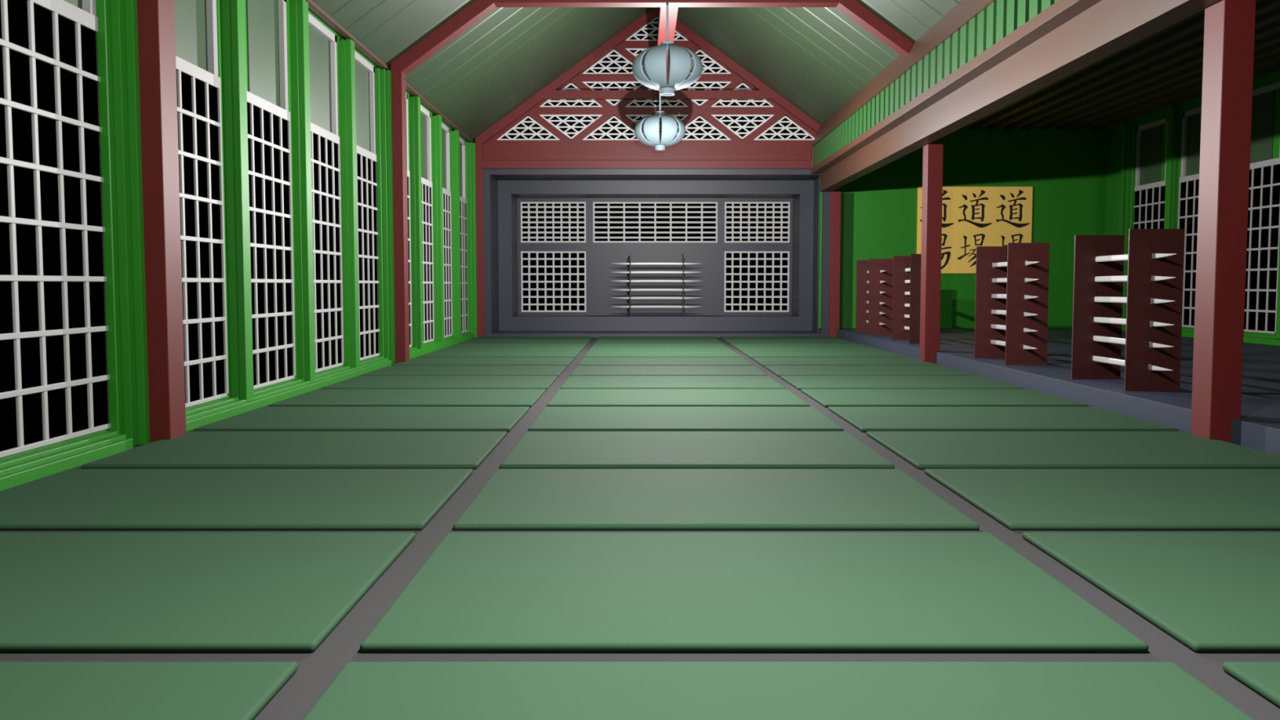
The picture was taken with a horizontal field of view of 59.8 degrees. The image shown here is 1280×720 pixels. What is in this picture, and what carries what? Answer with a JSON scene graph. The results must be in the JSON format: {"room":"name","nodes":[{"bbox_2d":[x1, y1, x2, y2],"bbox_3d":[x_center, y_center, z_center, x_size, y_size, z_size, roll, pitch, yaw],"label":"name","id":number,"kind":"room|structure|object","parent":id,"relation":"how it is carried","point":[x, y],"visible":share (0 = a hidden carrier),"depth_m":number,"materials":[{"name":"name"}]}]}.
{"room":"martial arts dojo","nodes":[
{"label":"martial arts dojo","id":0,"kind":"room"},
{"bbox_2d":[0,0,477,460],"bbox_3d":[-4.777,-2.262,14.230,0.265,5.600,35.100,0,4,0],"label":"wall","id":1,"kind":"structure","parent":0,"point":[117,50],"depth_m":13.38,"materials":[{"name":"green paint"}]},
{"bbox_2d":[0,0,111,457],"bbox_3d":[-4.940,-2.008,9.459,0.160,5.365,2.515,0,4,0],"label":"window","id":2,"kind":"structure","parent":1,"relation":"in","point":[82,12],"depth_m":9.21,"materials":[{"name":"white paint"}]},
{"bbox_2d":[173,0,228,408],"bbox_3d":[-4.940,-2.202,12.332,0.160,5.365,2.515,0,4,0],"label":"window","id":3,"kind":"structure","parent":1,"relation":"in","point":[195,20],"depth_m":12.38,"materials":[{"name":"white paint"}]},
{"bbox_2d":[0,332,475,491],"bbox_3d":[-4.760,0.467,14.143,0.239,0.165,34.560,0,4,0],"label":"baseboard","id":4,"kind":"structure","parent":1,"relation":"attached to","point":[23,468],"depth_m":11.60,"materials":[{"name":"green paint"}]},
{"bbox_2d":[244,0,295,389],"bbox_3d":[-4.940,-2.376,14.906,0.160,5.365,2.515,0,4,0],"label":"window","id":5,"kind":"structure","parent":1,"relation":"in","point":[265,20],"depth_m":14.79,"materials":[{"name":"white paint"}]},
{"bbox_2d":[308,13,343,373],"bbox_3d":[-4.940,-2.549,17.471,0.160,5.365,2.515,0,4,0],"label":"window","id":6,"kind":"structure","parent":1,"relation":"in","point":[322,42],"depth_m":17.37,"materials":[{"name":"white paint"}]},
{"bbox_2d":[355,51,379,360],"bbox_3d":[-4.940,-2.722,20.045,0.160,5.365,2.515,0,4,0],"label":"window","id":7,"kind":"structure","parent":1,"relation":"in","point":[364,70],"depth_m":19.99,"materials":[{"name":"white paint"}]},
{"bbox_2d":[305,0,473,142],"bbox_3d":[-4.745,-4.983,13.966,0.110,0.060,34.940,0,4,0],"label":"batten","id":8,"kind":"object","parent":1,"relation":"attached to","point":[313,6],"visible":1,"depth_m":19.35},
{"bbox_2d":[405,93,412,346],"bbox_3d":[-4.940,-2.917,22.938,0.160,5.365,2.515,0,4,0],"label":"window","id":9,"kind":"structure","parent":1,"relation":"in","point":[406,103],"depth_m":23.54,"materials":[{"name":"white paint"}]},
{"bbox_2d":[420,105,434,343],"bbox_3d":[-4.940,-3.090,25.502,0.160,5.365,2.515,0,4,0],"label":"window","id":10,"kind":"structure","parent":1,"relation":"in","point":[425,116],"depth_m":25.68,"materials":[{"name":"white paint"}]},
{"bbox_2d":[441,122,452,337],"bbox_3d":[-4.940,-3.264,28.077,0.160,5.365,2.515,0,4,0],"label":"window","id":11,"kind":"structure","parent":1,"relation":"in","point":[445,130],"depth_m":28.31,"materials":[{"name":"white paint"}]},
{"bbox_2d":[459,137,467,333],"bbox_3d":[-4.940,-3.437,30.651,0.160,5.365,2.515,0,4,0],"label":"window","id":12,"kind":"structure","parent":1,"relation":"in","point":[462,143],"depth_m":30.93,"materials":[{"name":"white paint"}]},
{"bbox_2d":[311,0,652,142],"bbox_3d":[-2.197,-6.944,14.115,5.347,3.907,35.500,0,4,0],"label":"ceiling","id":13,"kind":"structure","parent":0,"point":[509,55],"depth_m":24.95,"materials":[{"name":"wood"}]},
{"bbox_2d":[0,337,1279,719],"bbox_3d":[0.260,0.599,14.523,10.720,0.150,35.300,0,4,0],"label":"floor","id":14,"kind":"structure","parent":0,"point":[317,668],"depth_m":4.61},
{"bbox_2d":[0,662,297,719],"bbox_3d":[-2.941,1.261,3.303,3.225,0.040,2.075,0,4,0],"label":"floor mat","id":15,"kind":"object","parent":14,"relation":"on","point":[29,691],"visible":1,"depth_m":4.03,"materials":[{"name":"fabric"}]},
{"bbox_2d":[137,0,186,442],"bbox_3d":[-4.590,-1.906,10.561,0.280,5.383,0.370,0,4,0],"label":"column","id":16,"kind":"structure","parent":14,"relation":"on","point":[155,18],"depth_m":10.47,"materials":[{"name":"red paint"}]},
{"bbox_2d":[0,532,415,652],"bbox_3d":[-2.941,1.108,5.573,3.225,0.040,2.075,0,4,0],"label":"floor mat","id":17,"kind":"object","parent":14,"relation":"on","point":[60,592],"visible":1,"depth_m":5.42,"materials":[{"name":"fabric"}]},
{"bbox_2d":[0,468,473,529],"bbox_3d":[-2.941,0.955,7.843,3.225,0.040,2.075,0,4,0],"label":"floor mat","id":18,"kind":"object","parent":14,"relation":"on","point":[71,499],"visible":1,"depth_m":7.63,"materials":[{"name":"fabric"}]},
{"bbox_2d":[82,431,506,468],"bbox_3d":[-2.941,0.801,10.112,3.225,0.040,2.075,0,4,0],"label":"floor mat","id":19,"kind":"object","parent":14,"relation":"on","point":[193,449],"visible":0.88,"depth_m":9.81,"materials":[{"name":"fabric"}]},
{"bbox_2d":[193,406,529,431],"bbox_3d":[-2.941,0.648,12.382,3.225,0.040,2.075,0,4,0],"label":"floor mat","id":20,"kind":"object","parent":14,"relation":"on","point":[264,418],"visible":0.89,"depth_m":12.21,"materials":[{"name":"fabric"}]},
{"bbox_2d":[391,76,409,363],"bbox_3d":[-4.590,-2.620,21.157,0.280,5.383,0.370,0,4,0],"label":"column","id":21,"kind":"structure","parent":14,"relation":"on","point":[400,220],"depth_m":21.02,"materials":[{"name":"red paint"}]},
{"bbox_2d":[391,0,912,79],"bbox_3d":[0.235,-7.274,20.841,9.770,3.946,0.374,0,4,0],"label":"roof truss","id":22,"kind":"object","parent":21,"relation":"on","point":[477,10],"visible":0.93,"depth_m":20.76,"materials":[{"name":"red paint"}]},
{"bbox_2d":[631,4,702,95],"bbox_3d":[0.515,-5.830,20.935,1.332,1.656,1.332,0,4,0],"label":"lantern","id":23,"kind":"object","parent":22,"relation":"hanging from","point":[681,60],"visible":1,"depth_m":20.54,"materials":[{"name":"paper"}]},
{"bbox_2d":[267,388,545,407],"bbox_3d":[-2.941,0.495,14.652,3.225,0.040,2.075,0,4,0],"label":"floor mat","id":24,"kind":"object","parent":14,"relation":"on","point":[319,397],"visible":0.89,"depth_m":14.52,"materials":[{"name":"fabric"}]},
{"bbox_2d":[321,375,557,390],"bbox_3d":[-2.941,0.342,16.922,3.225,0.040,2.075,0,4,0],"label":"floor mat","id":25,"kind":"object","parent":14,"relation":"on","point":[544,382],"visible":0.84,"depth_m":16.71,"materials":[{"name":"fabric"}]},
{"bbox_2d":[361,365,566,377],"bbox_3d":[-2.941,0.189,19.192,3.225,0.040,2.075,0,4,0],"label":"floor mat","id":26,"kind":"object","parent":14,"relation":"on","point":[557,371],"visible":0.83,"depth_m":18.92,"materials":[{"name":"fabric"}]},
{"bbox_2d":[475,146,484,337],"bbox_3d":[-4.590,-3.337,31.782,0.280,5.383,0.370,0,4,0],"label":"column","id":27,"kind":"structure","parent":14,"relation":"on","point":[478,150],"depth_m":31.60,"materials":[{"name":"red paint"}]},
{"bbox_2d":[482,160,812,168],"bbox_3d":[0.240,-5.541,31.594,9.380,0.233,0.230,0,4,0],"label":"header beam","id":28,"kind":"structure","parent":27,"relation":"attached to","point":[486,164],"depth_m":31.48,"materials":[{"name":"red paint"}]},
{"bbox_2d":[483,17,816,159],"bbox_3d":[0.477,-7.788,31.558,10.285,4.335,0.100,0,4,0],"label":"roof truss","id":29,"kind":"object","parent":28,"relation":"on","point":[561,148],"visible":0.73,"depth_m":31.61,"materials":[{"name":"red paint"}]},
{"bbox_2d":[475,7,820,147],"bbox_3d":[0.235,-7.985,31.382,9.770,3.946,0.204,0,4,0],"label":"roof truss","id":30,"kind":"object","parent":27,"relation":"on","point":[551,91],"visible":0.86,"depth_m":31.31,"materials":[{"name":"red paint"}]},
{"bbox_2d":[653,7,678,97],"bbox_3d":[0.557,-7.127,26.190,0.340,0.222,10.300,0,4,0],"label":"tie beam","id":31,"kind":"structure","parent":30,"relation":"attached to","point":[673,11],"depth_m":22.77,"materials":[{"name":"red paint"}]},
{"bbox_2d":[634,90,685,150],"bbox_3d":[0.520,-6.324,28.840,1.332,1.740,1.332,0,4,0],"label":"lantern","id":32,"kind":"object","parent":31,"relation":"hanging from","point":[670,126],"visible":1,"depth_m":28.43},
{"bbox_2d":[391,357,573,366],"bbox_3d":[-2.941,0.036,21.462,3.225,0.040,2.075,0,4,0],"label":"floor mat","id":33,"kind":"object","parent":14,"relation":"on","point":[415,361],"visible":0.82,"depth_m":21.13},
{"bbox_2d":[417,351,580,358],"bbox_3d":[-2.941,-0.117,23.731,3.225,0.040,2.075,0,4,0],"label":"floor mat","id":34,"kind":"object","parent":14,"relation":"on","point":[435,353],"visible":0.84,"depth_m":23.36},
{"bbox_2d":[437,345,585,351],"bbox_3d":[-2.941,-0.270,26.001,3.225,0.040,2.075,0,4,0],"label":"floor mat","id":35,"kind":"object","parent":14,"relation":"on","point":[453,348],"visible":0.79,"depth_m":25.76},
{"bbox_2d":[453,340,589,346],"bbox_3d":[-2.941,-0.423,28.271,3.225,0.040,2.075,0,4,0],"label":"floor mat","id":36,"kind":"object","parent":14,"relation":"on","point":[468,342],"visible":0.77,"depth_m":27.93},
{"bbox_2d":[469,336,593,341],"bbox_3d":[-2.941,-0.576,30.541,3.225,0.040,2.075,0,4,0],"label":"floor mat","id":37,"kind":"object","parent":14,"relation":"on","point":[480,338],"visible":0.78,"depth_m":30.49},
{"bbox_2d":[483,168,830,337],"bbox_3d":[0.350,-3.169,33.473,10.100,4.820,3.420,0,4,0],"label":"end wall","id":38,"kind":"structure","parent":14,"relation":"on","point":[505,191],"depth_m":34.02,"materials":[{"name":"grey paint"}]},
{"bbox_2d":[520,251,586,311],"bbox_3d":[-2.723,-2.469,35.118,2.047,1.908,0.050,0,4,0],"label":"grille","id":39,"kind":"object","parent":38,"relation":"attached to","point":[528,266],"depth_m":35.10,"materials":[{"name":"wood"}]},
{"bbox_2d":[520,201,586,242],"bbox_3d":[-2.723,-4.326,34.993,2.047,1.270,0.050,0,4,0],"label":"grille","id":40,"kind":"object","parent":38,"relation":"attached to","point":[528,222],"depth_m":34.98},
{"bbox_2d":[592,201,717,242],"bbox_3d":[0.479,-4.326,34.993,3.908,1.270,0.050,0,4,0],"label":"grille","id":41,"kind":"object","parent":38,"relation":"attached to","point":[608,222],"depth_m":34.98,"materials":[{"name":"wood"}]},
{"bbox_2d":[630,253,684,315],"bbox_3d":[0.515,-2.325,34.351,1.644,1.927,0.654,0,4,0],"label":"rack","id":42,"kind":"object","parent":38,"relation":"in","point":[630,253],"visible":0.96,"depth_m":34.06,"materials":[{"name":"red wood"}]},
{"bbox_2d":[612,271,701,273],"bbox_3d":[0.515,-2.701,34.291,2.800,0.075,0.036,0,4,0],"label":"sword","id":43,"kind":"object","parent":42,"relation":"on","point":[627,272],"visible":1,"depth_m":34.27,"materials":[{"name":"white metal"}]},
{"bbox_2d":[611,305,702,307],"bbox_3d":[0.515,-1.645,34.362,2.800,0.075,0.036,0,4,0],"label":"sword","id":44,"kind":"object","parent":42,"relation":"on","point":[632,306],"visible":1,"depth_m":34.35,"materials":[{"name":"white metal"}]},
{"bbox_2d":[615,280,697,282],"bbox_3d":[0.515,-2.434,34.309,2.800,0.075,0.036,0,4,0],"label":"sword","id":45,"kind":"object","parent":42,"relation":"on","point":[628,281],"visible":1,"depth_m":34.29,"materials":[{"name":"white metal"}]},
{"bbox_2d":[613,262,700,264],"bbox_3d":[0.515,-2.966,34.273,2.800,0.075,0.036,0,4,0],"label":"sword","id":46,"kind":"object","parent":42,"relation":"on","point":[646,263],"visible":1,"depth_m":34.26,"materials":[{"name":"white metal"}]},
{"bbox_2d":[613,296,699,298],"bbox_3d":[0.515,-1.914,34.344,2.800,0.075,0.036,0,4,0],"label":"sword","id":47,"kind":"object","parent":42,"relation":"on","point":[650,297],"visible":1,"depth_m":34.32,"materials":[{"name":"white metal"}]},
{"bbox_2d":[614,288,698,291],"bbox_3d":[0.515,-2.164,34.327,2.800,0.075,0.036,0,4,0],"label":"sword","id":48,"kind":"object","parent":42,"relation":"on","point":[633,290],"visible":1,"depth_m":34.31,"materials":[{"name":"white metal"}]},
{"bbox_2d":[724,251,789,311],"bbox_3d":[3.680,-2.469,35.118,2.045,1.908,0.050,0,4,0],"label":"grille","id":49,"kind":"object","parent":38,"relation":"attached to","point":[731,266],"depth_m":35.10,"materials":[{"name":"wood"}]},
{"bbox_2d":[724,201,790,242],"bbox_3d":[3.680,-4.326,34.993,2.045,1.270,0.050,0,4,0],"label":"grille","id":50,"kind":"object","parent":38,"relation":"attached to","point":[732,222],"depth_m":34.98,"materials":[{"name":"wood"}]},
{"bbox_2d":[597,336,717,340],"bbox_3d":[0.467,-0.576,30.541,3.225,0.040,2.075,0,4,0],"label":"floor mat","id":51,"kind":"object","parent":14,"relation":"on","point":[601,338],"visible":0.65,"depth_m":30.49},
{"bbox_2d":[593,340,724,345],"bbox_3d":[0.467,-0.423,28.271,3.225,0.040,2.075,0,4,0],"label":"floor mat","id":52,"kind":"object","parent":14,"relation":"on","point":[597,342],"visible":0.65,"depth_m":27.93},
{"bbox_2d":[589,345,732,351],"bbox_3d":[0.467,-0.270,26.001,3.225,0.040,2.075,0,4,0],"label":"floor mat","id":53,"kind":"object","parent":14,"relation":"on","point":[594,348],"visible":0.72,"depth_m":25.76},
{"bbox_2d":[583,351,742,357],"bbox_3d":[0.467,-0.117,23.731,3.225,0.040,2.075,0,4,0],"label":"floor mat","id":54,"kind":"object","parent":14,"relation":"on","point":[590,353],"visible":0.72,"depth_m":23.36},
{"bbox_2d":[577,357,753,365],"bbox_3d":[0.467,0.036,21.462,3.225,0.040,2.075,0,4,0],"label":"floor mat","id":55,"kind":"object","parent":14,"relation":"on","point":[585,361],"visible":0.74,"depth_m":21.13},
{"bbox_2d":[569,365,767,375],"bbox_3d":[0.467,0.189,19.192,3.225,0.040,2.075,0,4,0],"label":"floor mat","id":56,"kind":"object","parent":14,"relation":"on","point":[579,370],"visible":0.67,"depth_m":18.92,"materials":[{"name":"fabric"}]},
{"bbox_2d":[560,375,785,388],"bbox_3d":[0.467,0.342,16.922,3.225,0.040,2.075,0,4,0],"label":"floor mat","id":57,"kind":"object","parent":14,"relation":"on","point":[572,381],"visible":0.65,"depth_m":16.71,"materials":[{"name":"fabric"}]},
{"bbox_2d":[546,388,809,406],"bbox_3d":[0.467,0.495,14.652,3.225,0.040,2.075,0,4,0],"label":"floor mat","id":58,"kind":"object","parent":14,"relation":"on","point":[563,397],"visible":0.83,"depth_m":14.52,"materials":[{"name":"fabric"}]},
{"bbox_2d":[528,406,843,431],"bbox_3d":[0.467,0.648,12.382,3.225,0.040,2.075,0,4,0],"label":"floor mat","id":59,"kind":"object","parent":14,"relation":"on","point":[551,418],"visible":0.84,"depth_m":12.21,"materials":[{"name":"fabric"}]},
{"bbox_2d":[499,431,894,468],"bbox_3d":[0.467,0.801,10.112,3.225,0.040,2.075,0,4,0],"label":"floor mat","id":60,"kind":"object","parent":14,"relation":"on","point":[535,449],"visible":0.97,"depth_m":9.81,"materials":[{"name":"fabric"}]},
{"bbox_2d":[453,468,979,529],"bbox_3d":[0.467,0.955,7.843,3.225,0.040,2.075,0,4,0],"label":"floor mat","id":61,"kind":"object","parent":14,"relation":"on","point":[512,499],"visible":1,"depth_m":7.52,"materials":[{"name":"fabric"}]},
{"bbox_2d":[360,532,1148,652],"bbox_3d":[0.467,1.108,5.573,3.225,0.040,2.075,0,4,0],"label":"floor mat","id":62,"kind":"object","parent":14,"relation":"on","point":[475,592],"visible":1,"depth_m":5.23,"materials":[{"name":"fabric"}]},
{"bbox_2d":[302,662,1253,719],"bbox_3d":[0.467,1.261,3.303,3.225,0.040,2.075,0,4,0],"label":"floor mat","id":63,"kind":"object","parent":14,"relation":"on","point":[360,691],"visible":1,"depth_m":4.01,"materials":[{"name":"fabric"}]},
{"bbox_2d":[720,336,845,341],"bbox_3d":[3.876,-0.576,30.541,3.225,0.040,2.075,0,4,0],"label":"floor mat","id":64,"kind":"object","parent":14,"relation":"on","point":[724,338],"visible":0.84,"depth_m":30.49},
{"bbox_2d":[725,340,863,346],"bbox_3d":[3.876,-0.423,28.271,3.225,0.040,2.075,0,4,0],"label":"floor mat","id":65,"kind":"object","parent":14,"relation":"on","point":[732,343],"visible":0.86,"depth_m":27.93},
{"bbox_2d":[733,345,884,351],"bbox_3d":[3.876,-0.270,26.001,3.225,0.040,2.075,0,4,0],"label":"floor mat","id":66,"kind":"object","parent":14,"relation":"on","point":[741,348],"visible":0.83,"depth_m":25.76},
{"bbox_2d":[742,351,908,358],"bbox_3d":[3.876,-0.117,23.731,3.225,0.040,2.075,0,4,0],"label":"floor mat","id":67,"kind":"object","parent":14,"relation":"on","point":[751,354],"visible":0.86,"depth_m":23.36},
{"bbox_2d":[828,191,840,337],"bbox_3d":[5.545,-2.715,31.825,0.290,4.135,0.370,0,4,0],"label":"column","id":68,"kind":"structure","parent":14,"relation":"on","point":[835,197],"depth_m":31.64,"materials":[{"name":"red paint"}]},
{"bbox_2d":[751,357,938,366],"bbox_3d":[3.876,0.036,21.462,3.225,0.040,2.075,0,4,0],"label":"floor mat","id":69,"kind":"object","parent":14,"relation":"on","point":[764,362],"visible":0.85,"depth_m":21.13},
{"bbox_2d":[764,365,976,377],"bbox_3d":[3.876,0.189,19.192,3.225,0.040,2.075,0,4,0],"label":"floor mat","id":70,"kind":"object","parent":14,"relation":"on","point":[780,371],"visible":0.82,"depth_m":18.92,"materials":[{"name":"fabric"}]},
{"bbox_2d":[780,375,1024,390],"bbox_3d":[3.876,0.342,16.922,3.225,0.040,2.075,0,4,0],"label":"floor mat","id":71,"kind":"object","parent":14,"relation":"on","point":[799,382],"visible":0.87,"depth_m":16.71,"materials":[{"name":"fabric"}]},
{"bbox_2d":[919,144,943,363],"bbox_3d":[5.545,-1.998,21.199,0.290,4.135,0.370,0,4,0],"label":"column","id":72,"kind":"structure","parent":14,"relation":"on","point":[932,161],"depth_m":21.04,"materials":[{"name":"red paint"}]},
{"bbox_2d":[800,388,1088,407],"bbox_3d":[3.876,0.495,14.652,3.225,0.040,2.075,0,4,0],"label":"floor mat","id":73,"kind":"object","parent":14,"relation":"on","point":[827,397],"visible":0.87,"depth_m":14.52,"materials":[{"name":"fabric"}]},
{"bbox_2d":[827,406,1177,431],"bbox_3d":[3.876,0.648,12.382,3.225,0.040,2.075,0,4,0],"label":"floor mat","id":74,"kind":"object","parent":14,"relation":"on","point":[865,419],"visible":0.93,"depth_m":12.21,"materials":[{"name":"fabric"}]},
{"bbox_2d":[866,431,1279,468],"bbox_3d":[3.876,0.801,10.112,3.225,0.040,2.075,0,4,0],"label":"floor mat","id":75,"kind":"object","parent":14,"relation":"on","point":[921,449],"visible":1,"depth_m":9.81,"materials":[{"name":"fabric"}]},
{"bbox_2d":[924,468,1279,529],"bbox_3d":[3.876,0.955,7.843,3.225,0.040,2.075,0,4,0],"label":"floor mat","id":76,"kind":"object","parent":14,"relation":"on","point":[1018,499],"visible":1,"depth_m":7.72,"materials":[{"name":"fabric"}]},
{"bbox_2d":[1022,532,1279,652],"bbox_3d":[3.876,1.108,5.573,3.225,0.040,2.075,0,4,0],"label":"floor mat","id":77,"kind":"object","parent":14,"relation":"on","point":[1211,592],"visible":1,"depth_m":5.58,"materials":[{"name":"fabric"}]},
{"bbox_2d":[1191,0,1256,442],"bbox_3d":[5.545,-1.284,10.603,0.290,4.135,0.370,0,4,0],"label":"column","id":78,"kind":"structure","parent":14,"relation":"on","point":[1228,45],"depth_m":10.47,"materials":[{"name":"red paint"}]},
{"bbox_2d":[1222,662,1279,707],"bbox_3d":[3.876,1.261,3.303,3.225,0.040,2.075,0,4,0],"label":"floor mat","id":79,"kind":"object","parent":14,"relation":"on","point":[1263,677],"visible":1,"depth_m":4.18,"materials":[{"name":"fabric"}]},
{"bbox_2d":[676,0,961,124],"bbox_3d":[2.924,-7.107,14.104,4.893,3.580,35.500,0,4,0],"label":"ceiling","id":80,"kind":"structure","parent":0,"point":[817,60],"depth_m":25.86,"materials":[{"name":"wood"}]},
{"bbox_2d":[817,126,1107,328],"bbox_3d":[9.510,-3.857,32.414,8.580,5.865,0.200,0,4,0],"label":"wall","id":81,"kind":"structure","parent":0,"point":[1066,170],"depth_m":32.26,"materials":[{"name":"green paint"}]},
{"bbox_2d":[916,186,1032,273],"bbox_3d":[9.693,-3.765,32.278,3.315,2.498,0.064,0,4,0],"label":"sign","id":82,"kind":"object","parent":81,"relation":"attached to","point":[972,217],"visible":0.58,"depth_m":32.24,"materials":[{"name":"yellow"}]},
{"bbox_2d":[810,0,1222,191],"bbox_3d":[5.135,-3.924,14.118,0.570,0.650,35.100,0,4,0],"label":"beam","id":83,"kind":"structure","parent":0,"point":[1068,37],"depth_m":15.17,"materials":[{"name":"wood"}]},
{"bbox_2d":[811,146,813,167],"bbox_3d":[4.895,-5.733,31.496,0.070,0.618,0.140,0,4,0],"label":"end post","id":84,"kind":"object","parent":83,"relation":"on","point":[812,147],"visible":0.78,"depth_m":31.43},
{"bbox_2d":[813,0,1058,166],"bbox_3d":[5.000,-4.555,13.990,0.200,0.617,34.930,0,4,0],"label":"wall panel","id":85,"kind":"object","parent":83,"relation":"on","point":[1001,18],"visible":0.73,"depth_m":18.18,"materials":[{"name":"wood"}]},
{"bbox_2d":[811,0,996,146],"bbox_3d":[5.070,-5.158,14.035,0.420,0.575,35.100,0,4,0],"label":"purlin","id":86,"kind":"object","parent":85,"relation":"on","point":[965,11],"visible":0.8,"depth_m":20.37,"materials":[{"name":"wood"}]},
{"bbox_2d":[956,0,1279,130],"bbox_3d":[9.375,-5.527,14.411,8.650,0.190,35.900,0,4,0],"label":"ceiling","id":87,"kind":"structure","parent":0,"point":[1162,69],"depth_m":24.78,"materials":[{"name":"wood"}]},
{"bbox_2d":[1105,69,1279,338],"bbox_3d":[13.398,-2.654,14.605,0.265,5.770,35.900,0,4,0],"label":"wall","id":88,"kind":"structure","parent":0,"point":[1122,137],"depth_m":30.36,"materials":[{"name":"green paint"}]},
{"bbox_2d":[1133,117,1167,304],"bbox_3d":[13.560,-3.662,29.824,0.160,5.365,2.515,0,4,0],"label":"window","id":89,"kind":"structure","parent":88,"relation":"in","point":[1151,138],"depth_m":29.52,"materials":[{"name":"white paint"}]},
{"bbox_2d":[1177,106,1201,327],"bbox_3d":[13.560,-3.489,27.255,0.160,5.365,2.515,0,4,0],"label":"window","id":90,"kind":"structure","parent":88,"relation":"in","point":[1191,120],"depth_m":27.42,"materials":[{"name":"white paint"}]},
{"bbox_2d":[1121,324,1279,346],"bbox_3d":[13.400,0.177,14.695,0.200,0.200,35.500,0,4,0],"label":"baseboard","id":91,"kind":"structure","parent":88,"relation":"attached to","point":[1261,339],"depth_m":24.14,"materials":[{"name":"green paint"}]},
{"bbox_2d":[1244,81,1279,333],"bbox_3d":[13.560,-3.316,24.685,0.160,5.365,2.515,0,4,0],"label":"window","id":92,"kind":"structure","parent":88,"relation":"in","point":[1265,114],"depth_m":24.17,"materials":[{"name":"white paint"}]},
{"bbox_3d":[9.700,0.579,14.823,8.200,0.150,35.900,0,4,0],"label":"floor","id":93,"kind":"structure","parent":0,"visible":0},
{"bbox_2d":[835,328,1279,456],"bbox_3d":[9.540,0.392,14.735,7.880,0.235,35.550,0,4,0],"label":"platform","id":94,"kind":"object","parent":93,"relation":"on","point":[1258,428],"visible":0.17,"depth_m":15.24,"materials":[{"name":"wood"}]},
{"bbox_2d":[855,258,893,334],"bbox_3d":[6.123,-1.654,29.015,0.654,1.927,1.664,0,4,0],"label":"rack","id":95,"kind":"object","parent":94,"relation":"on","point":[873,266],"visible":0.98,"depth_m":28.22,"materials":[{"name":"red wood"}]},
{"bbox_2d":[892,253,921,343],"bbox_3d":[6.123,-1.365,24.724,0.654,1.927,1.664,0,4,0],"label":"rack","id":96,"kind":"object","parent":94,"relation":"on","point":[900,264],"visible":0.56,"depth_m":25.48,"materials":[{"name":"red wood"}]},
{"bbox_2d":[973,242,1049,364],"bbox_3d":[6.123,-0.940,18.419,0.654,1.927,1.664,0,4,0],"label":"rack","id":97,"kind":"object","parent":94,"relation":"on","point":[1015,254],"visible":1,"depth_m":17.63,"materials":[{"name":"red wood"}]},
{"bbox_2d":[990,339,1036,349],"bbox_3d":[6.088,-0.262,18.464,0.036,0.075,2.800,0,4,0],"label":"sword","id":98,"kind":"object","parent":97,"relation":"on","point":[992,341],"visible":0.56,"depth_m":18.62,"materials":[{"name":"white metal"}]},
{"bbox_2d":[991,324,1037,332],"bbox_3d":[6.088,-0.532,18.446,0.036,0.075,2.800,0,4,0],"label":"sword","id":99,"kind":"object","parent":97,"relation":"on","point":[993,326],"visible":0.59,"depth_m":18.62,"materials":[{"name":"white metal"}]},
{"bbox_2d":[991,309,1038,315],"bbox_3d":[6.088,-0.781,18.429,0.036,0.075,2.800,0,4,0],"label":"sword","id":100,"kind":"object","parent":97,"relation":"on","point":[993,312],"visible":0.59,"depth_m":18.59,"materials":[{"name":"white metal"}]},
{"bbox_2d":[991,261,1038,266],"bbox_3d":[6.088,-1.583,18.375,0.036,0.075,2.800,0,4,0],"label":"sword","id":101,"kind":"object","parent":97,"relation":"on","point":[1027,263],"visible":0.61,"depth_m":18.58,"materials":[{"name":"white metal"}]},
{"bbox_2d":[991,277,1038,282],"bbox_3d":[6.088,-1.319,18.393,0.036,0.075,2.800,0,4,0],"label":"sword","id":102,"kind":"object","parent":97,"relation":"on","point":[993,280],"visible":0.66,"depth_m":18.57,"materials":[{"name":"white metal"}]},
{"bbox_2d":[991,293,1038,299],"bbox_3d":[6.088,-1.051,18.411,0.036,0.075,2.800,0,4,0],"label":"sword","id":103,"kind":"object","parent":97,"relation":"on","point":[993,295],"visible":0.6,"depth_m":18.58,"materials":[{"name":"white metal"}]},
{"bbox_2d":[1071,228,1185,391],"bbox_3d":[6.123,-0.647,14.073,0.654,1.927,1.669,0,4,0],"label":"rack","id":104,"kind":"object","parent":94,"relation":"on","point":[1142,242],"visible":1,"depth_m":13.29,"materials":[{"name":"red wood"}]},
{"bbox_2d":[1092,355,1173,370],"bbox_3d":[6.088,0.031,14.119,0.036,0.075,2.800,0,4,0],"label":"sword","id":105,"kind":"object","parent":104,"relation":"on","point":[1096,358],"visible":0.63,"depth_m":14.20,"materials":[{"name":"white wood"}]},
{"bbox_2d":[1093,335,1173,347],"bbox_3d":[6.088,-0.239,14.101,0.036,0.075,2.800,0,4,0],"label":"sword","id":106,"kind":"object","parent":104,"relation":"on","point":[1096,338],"visible":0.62,"depth_m":14.18,"materials":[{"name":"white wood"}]},
{"bbox_2d":[1093,316,1173,326],"bbox_3d":[6.088,-0.488,14.084,0.036,0.075,2.800,0,4,0],"label":"sword","id":107,"kind":"object","parent":104,"relation":"on","point":[1096,319],"visible":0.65,"depth_m":14.16,"materials":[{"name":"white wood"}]},
{"bbox_2d":[1093,296,1175,303],"bbox_3d":[6.088,-0.758,14.066,0.036,0.075,2.800,0,4,0],"label":"sword","id":108,"kind":"object","parent":104,"relation":"on","point":[1099,299],"visible":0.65,"depth_m":14.14,"materials":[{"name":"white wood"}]},
{"bbox_2d":[1094,275,1176,281],"bbox_3d":[6.088,-1.026,14.048,0.036,0.075,2.800,0,4,0],"label":"sword","id":109,"kind":"object","parent":104,"relation":"on","point":[1102,278],"visible":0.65,"depth_m":14.11,"materials":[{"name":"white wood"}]},
{"bbox_2d":[1095,253,1176,262],"bbox_3d":[6.088,-1.290,14.030,0.036,0.075,2.800,0,4,0],"label":"sword","id":110,"kind":"object","parent":104,"relation":"on","point":[1154,255],"visible":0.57,"depth_m":14.11,"materials":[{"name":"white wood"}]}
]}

